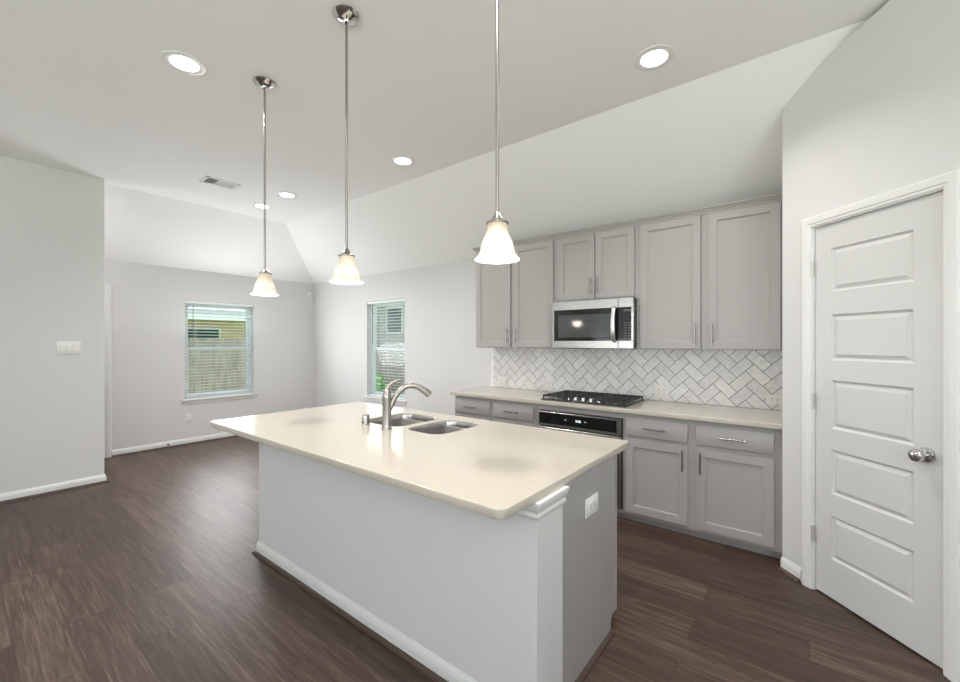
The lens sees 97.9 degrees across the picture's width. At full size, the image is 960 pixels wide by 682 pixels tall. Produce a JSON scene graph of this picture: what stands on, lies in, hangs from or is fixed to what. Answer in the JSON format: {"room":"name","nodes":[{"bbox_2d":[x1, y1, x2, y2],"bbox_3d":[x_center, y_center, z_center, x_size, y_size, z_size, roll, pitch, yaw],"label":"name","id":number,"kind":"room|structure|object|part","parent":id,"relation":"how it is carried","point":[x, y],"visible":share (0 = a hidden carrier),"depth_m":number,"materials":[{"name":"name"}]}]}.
{"room":"kitchen","nodes":[
{"label":"kitchen","id":0,"kind":"room"},
{"bbox_2d":[0,155,103,493],"bbox_3d":[-5.485,-0.114,2.067,0.115,3.030,5.454,0,0,38],"label":"wall partition","id":1,"kind":"structure","parent":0,"point":[52,219],"depth_m":3.87,"materials":[{"name":"white paint"}]},
{"bbox_2d":[0,474,108,503],"bbox_3d":[-5.467,1.360,2.091,0.175,0.082,5.454,0,0,38],"label":"baseboard","id":2,"kind":"structure","parent":1,"relation":"attached to","point":[11,496],"depth_m":3.87,"materials":[{"name":"white paint"}]},
{"bbox_2d":[57,342,80,353],"bbox_3d":[-3.907,0.056,3.969,0.010,0.120,0.165,0,0,38],"label":"light switch","id":3,"kind":"object","parent":1,"relation":"attached to","point":[62,347],"visible":1,"depth_m":3.97,"materials":[{"name":"white plastic"}]},
{"bbox_2d":[104,259,313,449],"bbox_3d":[-5.460,0.191,4.003,0.140,2.420,8.525,0,0,38],"label":"wall","id":4,"kind":"structure","parent":0,"point":[148,301],"depth_m":5.66,"materials":[{"name":"white paint"}]},
{"bbox_2d":[104,284,111,457],"bbox_3d":[-4.830,0.348,4.742,0.194,2.105,0.975,0,0,38],"label":"door frame","id":5,"kind":"structure","parent":4,"relation":"in","point":[107,287],"depth_m":5.07,"materials":[{"name":"white paint"}]},
{"bbox_2d":[112,432,236,456],"bbox_3d":[-2.192,1.360,4.981,3.781,0.082,2.663,0,0,38],"label":"baseboard","id":6,"kind":"structure","parent":4,"relation":"attached to","point":[155,446],"depth_m":5.56,"materials":[{"name":"white paint"}]},
{"bbox_2d":[185,413,190,422],"bbox_3d":[-4.004,1.042,5.730,0.009,0.116,0.072,0,0,38],"label":"electrical outlet","id":7,"kind":"object","parent":4,"relation":"attached to","point":[187,416],"visible":1,"depth_m":5.73,"materials":[{"name":"white plastic"}]},
{"bbox_2d":[181,303,257,404],"bbox_3d":[-3.790,0.140,6.091,0.173,1.422,0.993,0,0,38],"label":"window","id":8,"kind":"structure","parent":4,"relation":"in","point":[242,394],"depth_m":6.11,"materials":[{"name":"white plastic"}]},
{"bbox_3d":[-3.845,-0.214,6.135,0.020,0.644,0.833,0,0,38],"label":"sash","id":9,"kind":"part","parent":8,"relation":"part of","materials":[{"name":"white plastic"}]},
{"bbox_3d":[-3.829,0.411,6.122,0.020,0.686,0.833,0,0,38],"label":"sash","id":10,"kind":"part","parent":8,"relation":"part of","materials":[{"name":"clear glass"}]},
{"bbox_2d":[185,300,252,395],"bbox_3d":[-3.779,0.087,6.083,0.068,1.313,0.895,0,0,38],"label":"window blind","id":11,"kind":"object","parent":8,"relation":"attached to","point":[194,302],"visible":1,"depth_m":6.06,"materials":[{"name":"white plastic"}]},
{"bbox_3d":[-3.785,0.736,6.087,0.046,0.016,0.883,0,0,38],"label":"rail","id":12,"kind":"part","parent":11,"relation":"part of","materials":[{"name":"white plastic"}]},
{"bbox_3d":[-3.769,0.819,6.075,0.121,0.064,0.993,0,0,38],"label":"sill","id":13,"kind":"part","parent":8,"relation":"part of","materials":[{"name":"white paint"}]},
{"bbox_2d":[307,292,311,298],"bbox_3d":[-2.894,-0.799,7.102,0.051,0.110,0.064,0,0,38],"label":"sensor","id":14,"kind":"object","parent":4,"relation":"attached to","point":[309,294],"visible":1,"depth_m":7.09,"materials":[{"name":"white plastic"}]},
{"bbox_2d":[314,259,490,414],"bbox_3d":[0.786,0.191,4.417,9.436,2.420,0.140,0,0,38],"label":"wall","id":15,"kind":"structure","parent":0,"point":[442,356],"depth_m":5.66,"materials":[{"name":"white paint"}]},
{"bbox_2d":[363,301,406,404],"bbox_3d":[-1.340,0.136,6.070,0.929,1.475,0.173,0,0,38],"label":"window","id":16,"kind":"structure","parent":15,"relation":"in","point":[374,346],"depth_m":6.29,"materials":[{"name":"white plastic"}]},
{"bbox_3d":[-1.356,0.841,6.049,0.929,0.064,0.121,0,0,38],"label":"sill","id":17,"kind":"part","parent":16,"relation":"part of","materials":[{"name":"white paint"}]},
{"bbox_2d":[368,299,404,399],"bbox_3d":[-1.349,0.101,6.059,0.831,1.401,0.068,0,0,38],"label":"window blind","id":18,"kind":"object","parent":16,"relation":"attached to","point":[396,300],"visible":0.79,"depth_m":6.06,"materials":[{"name":"white plastic"}]},
{"bbox_3d":[-1.344,0.793,6.065,0.819,0.016,0.046,0,0,38],"label":"rail","id":19,"kind":"part","parent":18,"relation":"part of","materials":[{"name":"white plastic"}]},
{"bbox_3d":[-1.303,0.104,6.117,0.839,1.413,0.053,0,0,38],"label":"frame","id":20,"kind":"part","parent":16,"relation":"part of","materials":[{"name":"white plastic"}]},
{"bbox_3d":[-1.309,0.427,6.109,0.769,0.698,0.020,0,0,38],"label":"sash","id":21,"kind":"part","parent":16,"relation":"part of","materials":[{"name":"clear glass"}]},
{"bbox_3d":[-1.296,-0.225,6.125,0.769,0.685,0.020,0,0,38],"label":"sash","id":22,"kind":"part","parent":16,"relation":"part of","materials":[{"name":"white plastic"}]},
{"bbox_2d":[476,240,553,347],"bbox_3d":[0.419,-0.463,4.374,0.946,1.043,0.380,0,0,38],"label":"upper cabinet","id":23,"kind":"object","parent":15,"relation":"attached to","point":[514,300],"visible":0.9,"depth_m":4.21,"materials":[{"name":"grey paint"}]},
{"bbox_3d":[0.138,-0.458,4.411,0.445,1.018,0.019,0,0,38],"label":"door","id":24,"kind":"part","parent":23,"relation":"part of","materials":[{"name":"grey paint"}]},
{"bbox_3d":[0.520,-0.458,4.110,0.448,1.018,0.019,0,0,38],"label":"door","id":25,"kind":"part","parent":23,"relation":"part of","materials":[{"name":"grey paint"}]},
{"bbox_2d":[554,226,634,301],"bbox_3d":[1.089,-0.680,3.846,0.757,0.608,0.380,0,0,38],"label":"upper cabinet","id":26,"kind":"object","parent":15,"relation":"attached to","point":[600,265],"visible":0.94,"depth_m":3.69,"materials":[{"name":"grey paint"}]},
{"bbox_3d":[0.879,-0.675,3.827,0.362,0.583,0.019,0,0,38],"label":"door","id":27,"kind":"part","parent":26,"relation":"part of","materials":[{"name":"grey paint"}]},
{"bbox_2d":[552,297,636,348],"bbox_3d":[1.078,-0.155,3.789,0.760,0.431,0.460,0,0,38],"label":"microwave","id":28,"kind":"object","parent":26,"relation":"attached to","point":[610,323],"visible":1,"depth_m":3.62,"materials":[{"name":"silver metal"}]},
{"bbox_3d":[0.926,-0.150,3.697,0.600,0.277,0.011,0,0,38],"label":"door glass","id":29,"kind":"part","parent":28,"relation":"part of","materials":[{"name":"black glass"}]},
{"bbox_3d":[1.120,-0.149,3.504,0.034,0.307,0.065,0,0,38],"label":"handle","id":30,"kind":"part","parent":28,"relation":"part of","materials":[{"name":"silver metal"}]},
{"bbox_3d":[1.206,-0.150,3.476,0.107,0.277,0.011,0,0,38],"label":"control panel","id":31,"kind":"part","parent":28,"relation":"part of","materials":[{"name":"black glass"}]},
{"bbox_3d":[1.219,-0.158,3.477,0.128,0.427,0.030,0,0,38],"label":"control frame","id":32,"kind":"part","parent":28,"relation":"part of","materials":[{"name":"silver metal"}]},
{"bbox_3d":[1.160,-0.675,3.605,0.338,0.583,0.019,0,0,38],"label":"door","id":33,"kind":"part","parent":26,"relation":"part of","materials":[{"name":"grey paint"}]},
{"bbox_2d":[473,193,781,252],"bbox_3d":[1.111,-0.996,3.844,2.754,0.050,0.356,0,0,38],"label":"crown molding","id":34,"kind":"structure","parent":15,"relation":"attached to","point":[774,198],"depth_m":3.37,"materials":[{"name":"grey paint"}]},
{"bbox_2d":[491,348,781,410],"bbox_3d":[1.216,0.289,3.983,2.760,0.456,0.008,0,0,38],"label":"tile backsplash","id":35,"kind":"structure","parent":15,"relation":"attached to","point":[734,378],"depth_m":3.72,"materials":[{"name":"grey tile"}]},
{"bbox_2d":[498,376,505,386],"bbox_3d":[0.250,0.446,4.734,0.118,0.116,0.009,0,0,38],"label":"electrical outlet","id":36,"kind":"object","parent":35,"relation":"attached to","point":[501,379],"visible":1,"depth_m":4.73,"materials":[{"name":"white plastic"}]},
{"bbox_2d":[542,379,551,389],"bbox_3d":[0.705,0.446,4.375,0.118,0.116,0.009,0,0,38],"label":"electrical outlet","id":37,"kind":"object","parent":35,"relation":"attached to","point":[546,383],"visible":1,"depth_m":4.37,"materials":[{"name":"white plastic"}]},
{"bbox_2d":[655,385,668,398],"bbox_3d":[1.597,0.436,3.672,0.118,0.116,0.009,0,0,38],"label":"electrical outlet","id":38,"kind":"object","parent":35,"relation":"attached to","point":[661,391],"visible":1,"depth_m":3.67,"materials":[{"name":"white plastic"}]},
{"bbox_2d":[662,388,665,395],"bbox_3d":[1.613,0.436,3.656,0.033,0.066,0.004,0,0,38],"label":"receptacle","id":39,"kind":"object","parent":38,"relation":"attached to","point":[663,389],"depth_m":3.66,"materials":[{"name":"white plastic"}]},
{"bbox_2d":[766,394,781,404],"bbox_3d":[2.236,0.436,3.167,0.116,0.072,0.009,0,0,38],"label":"electrical outlet","id":40,"kind":"object","parent":35,"relation":"attached to","point":[770,399],"visible":0.78,"depth_m":3.17,"materials":[{"name":"white plastic"}]},
{"bbox_2d":[770,397,779,401],"bbox_3d":[2.235,0.436,3.165,0.066,0.033,0.004,0,0,38],"label":"receptacle","id":41,"kind":"object","parent":40,"relation":"attached to","point":[772,399],"depth_m":3.16,"materials":[{"name":"white plastic"}]},
{"bbox_2d":[635,215,701,349],"bbox_3d":[1.583,-0.463,3.457,0.499,1.043,0.380,0,0,38],"label":"upper cabinet","id":42,"kind":"object","parent":15,"relation":"attached to","point":[668,254],"visible":0.92,"depth_m":3.33,"materials":[{"name":"grey paint"}]},
{"bbox_2d":[702,202,781,350],"bbox_3d":[1.982,-0.463,3.142,0.516,1.043,0.380,0,0,38],"label":"upper cabinet","id":43,"kind":"object","parent":15,"relation":"attached to","point":[742,247],"visible":0.91,"depth_m":3.02,"materials":[{"name":"grey paint"}]},
{"bbox_3d":[1.734,-0.064,3.119,0.011,0.150,0.036,0,0,38],"label":"handle","id":44,"kind":"part","parent":43,"relation":"part of","materials":[{"name":"silver metal"}]},
{"bbox_2d":[0,0,889,283],"bbox_3d":[-1.821,-1.364,0.918,9.397,0.730,8.586,0,0,38],"label":"ceiling","id":45,"kind":"structure","parent":0,"point":[588,137],"depth_m":2.88,"materials":[{"name":"white paint"}]},
{"bbox_2d":[160,50,207,75],"bbox_3d":[-1.726,-1.625,2.441,0.226,0.008,0.226,0,0,38],"label":"recessed light","id":46,"kind":"object","parent":45,"relation":"in","point":[180,61],"visible":1,"depth_m":2.43,"materials":[{"name":"white plastic"}]},
{"bbox_2d":[200,176,240,189],"bbox_3d":[-2.658,-1.625,4.276,0.210,0.010,0.310,0,0,38],"label":"ceiling vent","id":47,"kind":"object","parent":45,"relation":"in","point":[209,180],"visible":1,"depth_m":4.27,"materials":[{"name":"white plastic"}]},
{"bbox_2d":[251,203,272,208],"bbox_3d":[-2.610,-1.625,5.002,0.226,0.008,0.226,0,0,38],"label":"recessed light","id":48,"kind":"object","parent":45,"relation":"in","point":[257,205],"visible":0.92,"depth_m":4.98,"materials":[{"name":"white plastic"}]},
{"bbox_2d":[250,76,278,295],"bbox_3d":[-1.352,-0.963,2.623,0.162,1.332,0.162,0,0,38],"label":"pendant light","id":49,"kind":"object","parent":45,"relation":"hanging from","point":[264,285],"visible":1,"depth_m":2.61,"materials":[{"name":"white glass"}]},
{"bbox_3d":[-1.352,-0.363,2.623,0.162,0.133,0.162,0,0,38],"label":"lamp shade","id":50,"kind":"part","parent":49,"relation":"part of","materials":[{"name":"white glass"}]},
{"bbox_3d":[-1.352,-1.026,2.623,0.012,1.135,0.012,0,0,38],"label":"rod","id":51,"kind":"part","parent":49,"relation":"part of","materials":[{"name":"silver metal"}]},
{"bbox_2d":[276,191,297,198],"bbox_3d":[-2.137,-1.625,4.630,0.226,0.008,0.226,0,0,38],"label":"recessed light","id":52,"kind":"object","parent":45,"relation":"in","point":[283,194],"visible":1,"depth_m":4.62,"materials":[{"name":"white plastic"}]},
{"bbox_2d":[329,4,362,284],"bbox_3d":[-0.665,-0.963,2.082,0.162,1.332,0.162,0,0,38],"label":"pendant light","id":53,"kind":"object","parent":45,"relation":"hanging from","point":[346,272],"visible":1,"depth_m":2.08,"materials":[{"name":"white glass"}]},
{"bbox_3d":[-0.665,-0.363,2.082,0.162,0.133,0.162,0,0,38],"label":"lamp shade","id":54,"kind":"part","parent":53,"relation":"part of","materials":[{"name":"white glass"}]},
{"bbox_3d":[-0.665,-1.026,2.082,0.012,1.135,0.012,0,0,38],"label":"rod","id":55,"kind":"part","parent":53,"relation":"part of","materials":[{"name":"silver metal"}]},
{"bbox_2d":[390,155,415,165],"bbox_3d":[-0.693,-1.625,3.756,0.226,0.008,0.226,0,0,38],"label":"recessed light","id":56,"kind":"object","parent":45,"relation":"in","point":[400,160],"visible":1,"depth_m":3.74,"materials":[{"name":"white plastic"}]},
{"bbox_2d":[475,0,519,263],"bbox_3d":[0.062,-0.963,1.508,0.162,1.332,0.162,0,0,38],"label":"pendant light","id":57,"kind":"object","parent":45,"relation":"hanging from","point":[497,247],"visible":1,"depth_m":1.50,"materials":[{"name":"white glass"}]},
{"bbox_3d":[0.062,-1.026,1.508,0.012,1.135,0.012,0,0,38],"label":"rod","id":58,"kind":"part","parent":57,"relation":"part of","materials":[{"name":"silver metal"}]},
{"bbox_3d":[0.062,-0.363,1.508,0.162,0.133,0.162,0,0,38],"label":"lamp shade","id":59,"kind":"part","parent":57,"relation":"part of","materials":[{"name":"white glass"}]},
{"bbox_2d":[633,44,675,70],"bbox_3d":[0.998,-1.625,2.397,0.226,0.008,0.226,0,0,38],"label":"recessed light","id":60,"kind":"object","parent":45,"relation":"in","point":[654,57],"visible":1,"depth_m":2.39,"materials":[{"name":"white plastic"}]},
{"bbox_2d":[0,436,951,681],"bbox_3d":[-1.799,1.461,1.027,9.896,0.120,8.985,0,0,38],"label":"floor","id":61,"kind":"structure","parent":0,"point":[151,572],"depth_m":2.23,"materials":[{"name":"brown wood"}]},
{"bbox_2d":[252,418,616,681],"bbox_3d":[-0.388,0.977,2.428,2.180,0.849,0.858,0,0,38],"label":"kitchen island","id":62,"kind":"object","parent":61,"relation":"on","point":[458,594],"visible":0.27,"depth_m":1.81,"materials":[{"name":"quartz"},{"name":"paint"},{"name":"stainless steel"}]},
{"bbox_3d":[-0.583,1.391,2.181,2.180,0.019,0.227,0,0,38],"label":"shoe molding","id":63,"kind":"part","parent":62,"relation":"part of","materials":[{"name":"brown wood"}]},
{"bbox_3d":[-0.578,1.359,2.187,2.146,0.080,0.210,0,0,38],"label":"baseboard","id":64,"kind":"part","parent":62,"relation":"part of","materials":[{"name":"white paint"}]},
{"bbox_2d":[210,402,628,519],"bbox_3d":[-0.493,0.534,2.457,2.342,0.034,1.158,0,0,38],"label":"island countertop","id":65,"kind":"structure","parent":62,"relation":"on","point":[491,469],"depth_m":1.99,"materials":[{"name":"stone"}]},
{"bbox_2d":[362,414,369,424],"bbox_3d":[-0.715,0.485,2.614,0.051,0.064,0.051,0,0,38],"label":"air gap cap","id":66,"kind":"object","parent":65,"relation":"on","point":[365,417],"visible":1,"depth_m":2.60,"materials":[{"name":"silver metal"}]},
{"bbox_2d":[382,379,431,429],"bbox_3d":[-0.440,0.368,2.521,0.303,0.297,0.060,0,0,-22],"label":"kitchen faucet","id":67,"kind":"object","parent":65,"relation":"on","point":[388,403],"visible":1,"depth_m":2.47,"materials":[{"name":"silver metal"}]},
{"bbox_3d":[-0.520,0.258,2.487,0.097,0.076,0.019,0,0,-19],"label":"lever","id":68,"kind":"part","parent":67,"relation":"part of","materials":[{"name":"silver metal"}]},
{"bbox_3d":[-0.447,0.335,2.518,0.238,0.175,0.039,0,0,-22],"label":"spout","id":69,"kind":"part","parent":67,"relation":"part of","materials":[{"name":"silver metal"}]},
{"bbox_2d":[370,414,476,433],"bbox_3d":[-0.387,0.625,2.697,0.720,0.197,0.410,0,0,38],"label":"sink","id":70,"kind":"object","parent":65,"relation":"in","point":[436,428],"visible":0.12,"depth_m":2.77,"materials":[{"name":"silver metal"}]},
{"bbox_3d":[-0.524,0.625,2.805,0.370,0.197,0.410,0,0,38],"label":"bowl","id":71,"kind":"part","parent":70,"relation":"part of","materials":[{"name":"silver metal"}]},
{"bbox_3d":[-0.219,0.625,2.565,0.293,0.197,0.410,0,0,38],"label":"bowl","id":72,"kind":"part","parent":70,"relation":"part of","materials":[{"name":"silver metal"}]},
{"bbox_3d":[-0.582,0.588,2.182,2.176,0.071,0.226,0,0,38],"label":"cap molding","id":73,"kind":"part","parent":62,"relation":"part of","materials":[{"name":"white paint"}]},
{"bbox_3d":[0.489,0.977,1.847,0.019,0.849,0.574,0,0,38],"label":"panel","id":74,"kind":"part","parent":62,"relation":"part of","materials":[{"name":"grey paint"}]},
{"bbox_2d":[585,492,597,518],"bbox_3d":[0.488,0.711,1.822,0.010,0.081,0.130,0,0,38],"label":"electrical outlet","id":75,"kind":"object","parent":62,"relation":"attached to","point":[591,503],"visible":1,"depth_m":1.81,"materials":[{"name":"white plastic"}]},
{"bbox_2d":[589,499,595,511],"bbox_3d":[0.491,0.711,1.820,0.004,0.037,0.074,0,0,38],"label":"receptacle","id":76,"kind":"object","parent":75,"relation":"attached to","point":[592,502],"depth_m":1.82,"materials":[{"name":"white plastic"}]},
{"bbox_3d":[0.480,1.391,1.806,0.018,0.019,0.497,0,0,38],"label":"shoe molding","id":77,"kind":"part","parent":62,"relation":"part of","materials":[{"name":"brown wood"}]},
{"bbox_2d":[455,395,536,426],"bbox_3d":[0.297,0.977,4.289,0.980,0.848,0.664,0,0,38],"label":"base cabinet","id":78,"kind":"object","parent":61,"relation":"on","point":[519,413],"visible":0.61,"depth_m":4.02,"materials":[{"name":"grey paint"}]},
{"bbox_3d":[-0.079,0.653,4.219,0.451,0.135,0.019,0,0,38],"label":"drawer","id":79,"kind":"part","parent":78,"relation":"part of","materials":[{"name":"grey paint"}]},
{"bbox_3d":[-0.079,1.032,4.219,0.451,0.566,0.019,0,0,38],"label":"door","id":80,"kind":"part","parent":78,"relation":"part of","materials":[{"name":"grey paint"}]},
{"bbox_3d":[0.310,0.653,3.913,0.442,0.135,0.019,0,0,38],"label":"drawer","id":81,"kind":"part","parent":78,"relation":"part of","materials":[{"name":"grey paint"}]},
{"bbox_3d":[0.310,1.032,3.913,0.442,0.566,0.019,0,0,38],"label":"door","id":82,"kind":"part","parent":78,"relation":"part of","materials":[{"name":"grey paint"}]},
{"bbox_2d":[450,386,781,429],"bbox_3d":[0.993,0.534,3.749,2.821,0.034,0.651,0,0,38],"label":"countertop","id":83,"kind":"structure","parent":78,"relation":"on","point":[753,417],"depth_m":3.25,"materials":[{"name":"stone"}]},
{"bbox_2d":[541,390,644,407],"bbox_3d":[0.999,0.495,3.714,0.760,0.044,0.500,0,0,38],"label":"gas cooktop","id":84,"kind":"object","parent":83,"relation":"in","point":[584,397],"visible":1,"depth_m":3.63,"materials":[{"name":"black metal"}]},
{"bbox_2d":[537,404,625,517],"bbox_3d":[1.008,0.977,3.763,0.783,0.848,0.609,0,0,38],"label":"base cabinet","id":85,"kind":"object","parent":61,"relation":"on","point":[620,512],"visible":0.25,"depth_m":3.43,"materials":[{"name":"grey paint"}]},
{"bbox_2d":[538,409,622,508],"bbox_3d":[0.965,0.961,3.693,0.742,0.710,0.620,0,0,38],"label":"wall oven","id":86,"kind":"object","parent":85,"relation":"in","point":[594,425],"visible":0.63,"depth_m":3.43,"materials":[{"name":"black metal"}]},
{"bbox_3d":[0.802,0.667,3.504,0.696,0.097,0.006,0,0,38],"label":"control panel","id":87,"kind":"part","parent":86,"relation":"part of","materials":[{"name":"black glass"}]},
{"bbox_3d":[0.819,0.672,3.508,0.738,0.122,0.030,0,0,38],"label":"control frame","id":88,"kind":"part","parent":86,"relation":"part of","materials":[{"name":"silver metal"}]},
{"bbox_2d":[624,413,781,558],"bbox_3d":[1.698,0.977,3.184,1.014,0.848,0.664,0,0,38],"label":"base cabinet","id":89,"kind":"object","parent":61,"relation":"on","point":[716,482],"visible":0.94,"depth_m":2.91,"materials":[{"name":"grey paint"}]},
{"bbox_3d":[1.295,0.653,3.102,0.160,0.011,0.036,0,0,38],"label":"handle","id":90,"kind":"part","parent":89,"relation":"part of","materials":[{"name":"silver metal"}]},
{"bbox_3d":[1.312,1.032,3.123,0.443,0.566,0.019,0,0,38],"label":"door","id":91,"kind":"part","parent":89,"relation":"part of","materials":[{"name":"grey paint"}]},
{"bbox_3d":[1.312,0.653,3.123,0.443,0.135,0.019,0,0,38],"label":"drawer","id":92,"kind":"part","parent":89,"relation":"part of","materials":[{"name":"grey paint"}]},
{"bbox_3d":[1.446,0.849,2.983,0.011,0.150,0.036,0,0,38],"label":"handle","id":93,"kind":"part","parent":89,"relation":"part of","materials":[{"name":"silver metal"}]},
{"bbox_3d":[1.535,0.849,2.913,0.011,0.150,0.036,0,0,38],"label":"handle","id":94,"kind":"part","parent":89,"relation":"part of","materials":[{"name":"silver metal"}]},
{"bbox_3d":[1.689,0.653,2.792,0.160,0.011,0.036,0,0,38],"label":"handle","id":95,"kind":"part","parent":89,"relation":"part of","materials":[{"name":"silver metal"}]},
{"bbox_3d":[1.705,0.653,2.813,0.451,0.135,0.019,0,0,38],"label":"drawer","id":96,"kind":"part","parent":89,"relation":"part of","materials":[{"name":"grey paint"}]},
{"bbox_3d":[1.705,1.032,2.813,0.451,0.566,0.019,0,0,38],"label":"door","id":97,"kind":"part","parent":89,"relation":"part of","materials":[{"name":"grey paint"}]},
{"bbox_2d":[782,0,959,567],"bbox_3d":[2.532,-0.124,1.534,1.003,3.050,3.096,0,0,-25],"label":"wall","id":98,"kind":"structure","parent":0,"point":[880,114],"depth_m":2.12,"materials":[{"name":"white paint"}]},
{"bbox_2d":[778,556,801,582],"bbox_3d":[1.856,1.360,2.502,0.030,0.082,0.138,0,0,-7],"label":"baseboard","id":99,"kind":"structure","parent":98,"relation":"attached to","point":[787,567],"depth_m":2.49,"materials":[{"name":"white paint"}]},
{"bbox_3d":[1.850,1.391,2.502,0.018,0.019,0.138,0,0,-7],"label":"shoe molding","id":100,"kind":"part","parent":99,"relation":"part of","materials":[{"name":"brown wood"}]},
{"bbox_2d":[802,168,959,681],"bbox_3d":[1.950,0.347,2.068,0.176,2.108,0.729,0,0,-7],"label":"door","id":101,"kind":"structure","parent":98,"relation":"in","point":[881,273],"depth_m":1.99,"materials":[{"name":"white paint"}]},
{"bbox_3d":[1.926,0.496,1.828,0.072,0.066,0.066,0,0,-7],"label":"knob","id":102,"kind":"part","parent":101,"relation":"part of","materials":[{"name":"silver metal"}]},
{"label":"outside","id":103,"kind":"structure","parent":0,"visible":0},
{"bbox_3d":[-1.661,1.701,14.044,100.000,0.100,100.000,0,0,38],"label":"lawn","id":104,"kind":"structure","parent":103,"visible":0},
{"bbox_2d":[188,338,245,393],"bbox_3d":[-8.266,0.770,9.912,0.056,1.762,13.330,0,0,38],"label":"wooden fence","id":105,"kind":"object","parent":104,"relation":"on","point":[237,354],"visible":0.06,"depth_m":11.29,"materials":[{"name":"beige wood"}]},
{"bbox_2d":[188,308,245,380],"bbox_3d":[-15.572,0.026,17.373,8.930,3.250,20.900,0,0,38],"label":"neighbouring house","id":106,"kind":"structure","parent":104,"relation":"on","point":[204,333],"depth_m":17.10,"materials":[{"name":"beige"}]},
{"bbox_3d":[-11.057,-0.049,16.614,0.020,0.900,1.200,0,0,38],"label":"pane","id":107,"kind":"part","parent":106,"relation":"part of","materials":[{"name":"clear glass"}]},
{"bbox_2d":[376,373,386,391],"bbox_3d":[-2.481,1.159,9.601,0.830,0.985,0.802,0,0,-28],"label":"shrub","id":108,"kind":"object","parent":104,"relation":"on","point":[379,378],"visible":0.18,"depth_m":9.61,"materials":[{"name":"green plant"}]},
{"bbox_2d":[376,344,404,393],"bbox_3d":[-0.763,0.845,9.042,12.605,1.612,0.056,0,0,38],"label":"wooden fence","id":109,"kind":"object","parent":104,"relation":"on","point":[398,365],"visible":0.06,"depth_m":10.09,"materials":[{"name":"beige wood"}]},
{"bbox_2d":[377,305,404,344],"bbox_3d":[3.969,-1.074,13.916,16.900,5.450,8.930,0,0,38],"label":"neighbouring house","id":110,"kind":"structure","parent":104,"relation":"on","point":[392,335],"depth_m":14.34,"materials":[{"name":"brick"}]},
{"bbox_3d":[-2.915,-0.749,14.231,0.700,0.800,0.020,0,0,38],"label":"pane","id":111,"kind":"part","parent":110,"relation":"part of","materials":[{"name":"clear glass"}]}
]}

